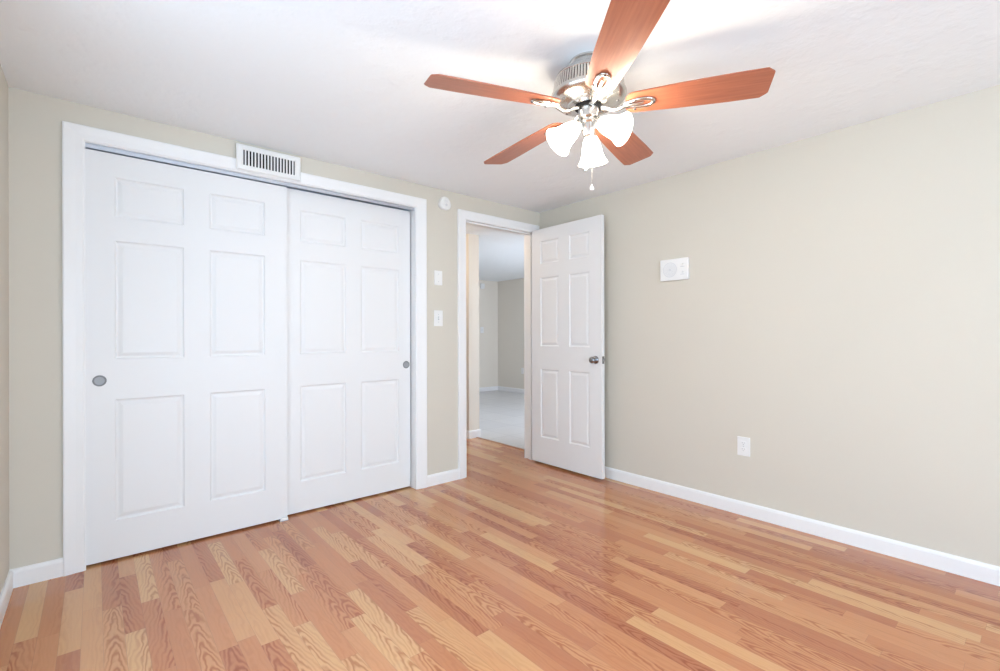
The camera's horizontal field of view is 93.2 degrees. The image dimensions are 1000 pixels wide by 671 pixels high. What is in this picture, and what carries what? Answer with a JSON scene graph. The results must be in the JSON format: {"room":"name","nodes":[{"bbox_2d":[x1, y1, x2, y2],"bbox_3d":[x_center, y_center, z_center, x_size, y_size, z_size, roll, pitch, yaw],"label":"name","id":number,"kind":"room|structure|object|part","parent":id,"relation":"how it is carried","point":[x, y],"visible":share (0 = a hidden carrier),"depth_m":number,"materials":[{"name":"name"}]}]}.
{"room":"empty bedroom","nodes":[
{"label":"empty bedroom","id":0,"kind":"room"},
{"bbox_2d":[0,64,8,593],"bbox_3d":[-0.628,0.005,0.182,0.120,2.286,5.093,0,0,-41],"label":"wall","id":1,"kind":"structure","parent":0,"point":[4,135],"depth_m":2.05,"materials":[{"name":"beige paint"}]},
{"bbox_2d":[0,570,12,627],"bbox_3d":[-0.570,1.105,0.220,0.014,0.085,5.080,0,0,-41],"label":"baseboard","id":2,"kind":"structure","parent":1,"relation":"attached to","point":[7,589],"depth_m":1.99,"materials":[{"name":"white paint"}]},
{"bbox_2d":[8,87,539,569],"bbox_3d":[-1.018,0.006,3.279,3.556,2.286,0.120,0,0,-41],"label":"wall","id":3,"kind":"structure","parent":0,"point":[35,120],"depth_m":2.25,"materials":[{"name":"beige paint"}]},
{"bbox_2d":[9,558,62,587],"bbox_3d":[-2.163,1.109,2.208,0.180,0.085,0.014,0,0,-41],"label":"baseboard","id":4,"kind":"structure","parent":3,"relation":"attached to","point":[47,570],"depth_m":2.20,"materials":[{"name":"white paint"}]},
{"bbox_2d":[62,121,426,575],"bbox_3d":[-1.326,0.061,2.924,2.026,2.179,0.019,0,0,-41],"label":"trim","id":5,"kind":"structure","parent":3,"relation":"attached to","point":[74,135],"depth_m":2.30,"materials":[{"name":"white paint"}]},
{"bbox_2d":[85,143,413,210],"bbox_3d":[-1.375,-0.944,2.972,1.852,0.022,0.099,0,0,-41],"label":"door track","id":6,"kind":"object","parent":3,"relation":"attached to","point":[87,145],"visible":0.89,"depth_m":2.80,"materials":[{"name":"silver metal"}]},
{"bbox_2d":[85,149,286,565],"bbox_3d":[-1.706,0.106,2.658,0.957,2.066,0.038,0,0,-41],"label":"door","id":7,"kind":"structure","parent":6,"relation":"hanging from","point":[186,268],"depth_m":2.60,"materials":[{"name":"white paint"}]},
{"bbox_3d":[-2.011,0.228,2.374,0.056,0.056,0.003,0,0,-41],"label":"finger pull","id":8,"kind":"part","parent":7,"relation":"part of","materials":[{"name":"grey metal"}]},
{"bbox_2d":[94,377,104,384],"bbox_3d":[-2.011,0.228,2.374,0.043,0.043,0.001,0,0,-41],"label":"door pull","id":9,"kind":"object","parent":7,"relation":"on","point":[97,380],"depth_m":2.37,"materials":[{"name":"grey metal"}]},
{"bbox_2d":[287,188,409,514],"bbox_3d":[-1.036,0.101,3.287,0.913,2.073,0.038,0,0,-41],"label":"door","id":10,"kind":"structure","parent":6,"relation":"hanging from","point":[348,261],"depth_m":3.25,"materials":[{"name":"white paint"}]},
{"bbox_2d":[236,143,300,181],"bbox_3d":[-1.395,-1.042,2.860,0.360,0.148,0.029,0,0,-41],"label":"air vent","id":11,"kind":"object","parent":3,"relation":"in","point":[248,158],"visible":1,"depth_m":2.84,"materials":[{"name":"white plastic"}]},
{"bbox_2d":[434,270,441,284],"bbox_3d":[-0.477,-0.446,3.659,0.072,0.112,0.007,0,0,-41],"label":"wall plate","id":12,"kind":"object","parent":3,"relation":"attached to","point":[437,274],"visible":1,"depth_m":3.65,"materials":[{"name":"white plastic"}]},
{"bbox_2d":[434,310,442,325],"bbox_3d":[-0.473,-0.134,3.655,0.078,0.122,0.019,0,0,-41],"label":"light switch","id":13,"kind":"object","parent":3,"relation":"attached to","point":[438,314],"visible":1,"depth_m":3.66,"materials":[{"name":"white plastic"}]},
{"bbox_2d":[427,468,458,486],"bbox_3d":[-0.444,1.106,3.680,0.295,0.085,0.014,0,0,-41],"label":"baseboard","id":14,"kind":"structure","parent":3,"relation":"attached to","point":[451,475],"depth_m":3.67,"materials":[{"name":"white paint"}]},
{"bbox_2d":[438,196,450,210],"bbox_3d":[-0.427,-1.031,3.683,0.107,0.106,0.038,0,0,-41],"label":"smoke detector","id":15,"kind":"object","parent":3,"relation":"attached to","point":[444,203],"visible":1,"depth_m":3.67,"materials":[{"name":"white plastic"}]},
{"bbox_2d":[457,209,539,478],"bbox_3d":[0.015,0.068,4.072,0.916,2.159,0.019,0,0,-41],"label":"trim","id":16,"kind":"structure","parent":3,"relation":"attached to","point":[462,215],"depth_m":3.80,"materials":[{"name":"white paint"}]},
{"bbox_2d":[465,219,532,476],"bbox_3d":[-0.025,0.100,4.131,0.798,2.094,0.138,0,0,-41],"label":"trim","id":17,"kind":"structure","parent":3,"relation":"attached to","point":[528,415],"depth_m":4.37,"materials":[{"name":"white paint"}]},
{"bbox_2d":[532,214,604,478],"bbox_3d":[0.558,0.090,4.008,0.156,2.076,0.790,0,0,-41],"label":"door","id":18,"kind":"structure","parent":17,"relation":"attached to","point":[568,391],"depth_m":3.96,"materials":[{"name":"white paint"}]},
{"bbox_3d":[0.736,0.194,3.727,0.060,0.064,0.064,0,0,-41],"label":"knob","id":19,"kind":"part","parent":18,"relation":"part of","materials":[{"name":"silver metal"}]},
{"bbox_2d":[479,280,497,387],"bbox_3d":[-1.229,0.009,9.032,3.258,2.286,0.120,0,0,-41],"label":"wall","id":20,"kind":"structure","parent":0,"point":[488,296],"depth_m":9.80,"materials":[{"name":"paint"}]},
{"bbox_2d":[479,386,497,391],"bbox_3d":[-1.228,1.109,8.942,3.138,0.085,0.014,0,0,-41],"label":"baseboard","id":21,"kind":"structure","parent":20,"relation":"attached to","point":[492,388],"depth_m":9.78,"materials":[{"name":"white paint"}]},
{"bbox_2d":[0,438,999,670],"bbox_3d":[-0.697,1.179,3.007,3.687,0.060,9.720,0,0,-41],"label":"floor","id":22,"kind":"structure","parent":0,"point":[516,563],"depth_m":2.06,"materials":[{"name":"brown wood"}]},
{"bbox_2d":[278,517,287,521],"bbox_3d":[-1.365,1.140,2.962,0.050,0.020,0.090,0,0,-41],"label":"guide","id":23,"kind":"object","parent":22,"relation":"on","point":[284,518],"visible":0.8,"depth_m":2.93,"materials":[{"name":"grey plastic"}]},
{"bbox_2d":[476,437,524,449],"bbox_3d":[0.068,1.145,4.948,0.024,0.004,1.006,0,0,-41],"label":"trim","id":24,"kind":"structure","parent":22,"relation":"on","point":[476,437],"depth_m":5.01,"materials":[{"name":"brown wood"}]},
{"bbox_2d":[0,0,999,281],"bbox_3d":[0.512,-1.180,4.128,6.989,0.080,9.840,0,0,-41],"label":"ceiling","id":25,"kind":"structure","parent":0,"point":[338,82],"depth_m":2.04,"materials":[{"name":"white paint"}]},
{"bbox_2d":[424,0,775,190],"bbox_3d":[0.346,-0.872,2.009,1.335,0.536,1.283,0,0,-41],"label":"ceiling fan","id":26,"kind":"object","parent":25,"relation":"hanging from","point":[592,85],"visible":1,"depth_m":1.86,"materials":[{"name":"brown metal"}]},
{"bbox_3d":[-0.018,-0.938,1.821,0.533,0.006,0.160,-1,12,-21],"label":"blade","id":27,"kind":"part","parent":26,"relation":"part of","materials":[{"name":"brown wood"}]},
{"bbox_3d":[0.121,-0.927,2.307,0.160,0.006,0.533,-15,6,-36],"label":"blade","id":28,"kind":"part","parent":26,"relation":"part of","materials":[{"name":"brown wood"}]},
{"bbox_3d":[0.279,-0.835,1.955,0.069,0.070,0.054,0,0,-41],"label":"bulb","id":29,"kind":"part","parent":26,"relation":"part of","materials":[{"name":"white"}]},
{"bbox_3d":[0.253,-0.816,1.956,0.140,0.140,0.123,0,0,-41],"label":"lamp shade","id":30,"kind":"part","parent":26,"relation":"part of","materials":[{"name":"white glass"}]},
{"bbox_3d":[0.323,-0.871,1.966,0.058,0.048,0.049,0,0,-41],"label":"lamp arm","id":31,"kind":"part","parent":26,"relation":"part of","materials":[{"name":"silver metal"}]},
{"bbox_3d":[0.370,-0.980,1.974,0.309,0.054,0.309,0,0,-41],"label":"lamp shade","id":32,"kind":"part","parent":26,"relation":"part of","materials":[{"name":"silver metal"}]},
{"bbox_3d":[0.402,-0.793,2.074,0.130,0.142,0.123,0,0,-41],"label":"lamp shade","id":33,"kind":"part","parent":26,"relation":"part of","materials":[{"name":"white glass"}]},
{"bbox_3d":[0.405,-0.871,1.946,0.048,0.050,0.059,0,0,-41],"label":"lamp arm","id":34,"kind":"part","parent":26,"relation":"part of","materials":[{"name":"silver metal"}]},
{"bbox_3d":[0.463,-0.826,1.904,0.126,0.130,0.141,0,0,-41],"label":"lamp shade","id":35,"kind":"part","parent":26,"relation":"part of","materials":[{"name":"white glass"}]},
{"bbox_3d":[0.447,-0.844,1.911,0.048,0.061,0.079,0,0,-41],"label":"bulb","id":36,"kind":"part","parent":26,"relation":"part of","materials":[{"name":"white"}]},
{"bbox_3d":[0.603,-0.943,2.319,0.160,0.006,0.533,-15,-9,33],"label":"blade","id":37,"kind":"part","parent":26,"relation":"part of","materials":[{"name":"brown wood"}]},
{"bbox_3d":[0.393,-0.960,1.558,0.160,0.006,0.533,12,-2,-3],"label":"blade","id":38,"kind":"part","parent":26,"relation":"part of","materials":[{"name":"brown wood"}]},
{"bbox_3d":[0.770,-0.953,1.859,0.533,0.006,0.160,-1,-12,16],"label":"blade","id":39,"kind":"part","parent":26,"relation":"part of","materials":[{"name":"brown wood"}]},
{"bbox_2d":[479,390,524,448],"bbox_3d":[0.220,1.177,7.309,3.302,0.061,4.617,0,0,-41],"label":"floor","id":40,"kind":"structure","parent":0,"point":[501,413],"depth_m":6.61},
{"bbox_2d":[498,278,523,388],"bbox_3d":[1.429,0.002,8.341,0.120,2.286,4.387,0,0,-41],"label":"wall","id":41,"kind":"structure","parent":0,"point":[510,292],"depth_m":9.65,"materials":[{"name":"paint"}]},
{"bbox_2d":[498,386,523,392],"bbox_3d":[1.385,1.103,8.292,0.014,0.085,4.374,0,0,-41],"label":"baseboard","id":42,"kind":"structure","parent":41,"relation":"attached to","point":[517,390],"depth_m":9.62,"materials":[{"name":"white paint"}]},
{"bbox_2d":[466,85,999,566],"bbox_3d":[0.628,0.003,4.224,0.175,2.286,9.600,0,0,-41],"label":"wall","id":43,"kind":"structure","parent":0,"point":[837,311],"depth_m":2.67,"materials":[{"name":"beige paint"}]},
{"bbox_2d":[467,429,480,438],"bbox_3d":[-1.380,1.109,6.595,0.173,0.085,3.382,0,0,-41],"label":"baseboard","id":44,"kind":"structure","parent":43,"relation":"attached to","point":[473,433],"depth_m":5.30,"materials":[{"name":"white paint"}]},
{"bbox_2d":[660,257,688,281],"bbox_3d":[1.237,-0.468,3.356,0.028,0.152,0.212,0,0,-41],"label":"intercom","id":45,"kind":"object","parent":43,"relation":"attached to","point":[671,269],"visible":1,"depth_m":3.35,"materials":[{"name":"white plastic"}]},
{"bbox_2d":[663,262,676,277],"bbox_3d":[1.212,-0.468,3.375,0.002,0.112,0.112,0,0,-41],"label":"speaker grille","id":46,"kind":"object","parent":45,"relation":"attached to","point":[669,268],"depth_m":3.37,"materials":[{"name":"white plastic"}]},
{"bbox_2d":[737,436,749,456],"bbox_3d":[1.550,0.706,3.008,0.009,0.120,0.078,0,0,-41],"label":"wall outlet","id":47,"kind":"object","parent":43,"relation":"attached to","point":[743,443],"visible":1,"depth_m":3.00,"materials":[{"name":"white plastic"}]},
{"bbox_2d":[605,466,999,585],"bbox_3d":[2.025,1.099,2.451,0.014,0.085,5.093,0,0,-41],"label":"baseboard","id":48,"kind":"structure","parent":43,"relation":"attached to","point":[980,571],"depth_m":2.65,"materials":[{"name":"white paint"}]}
]}

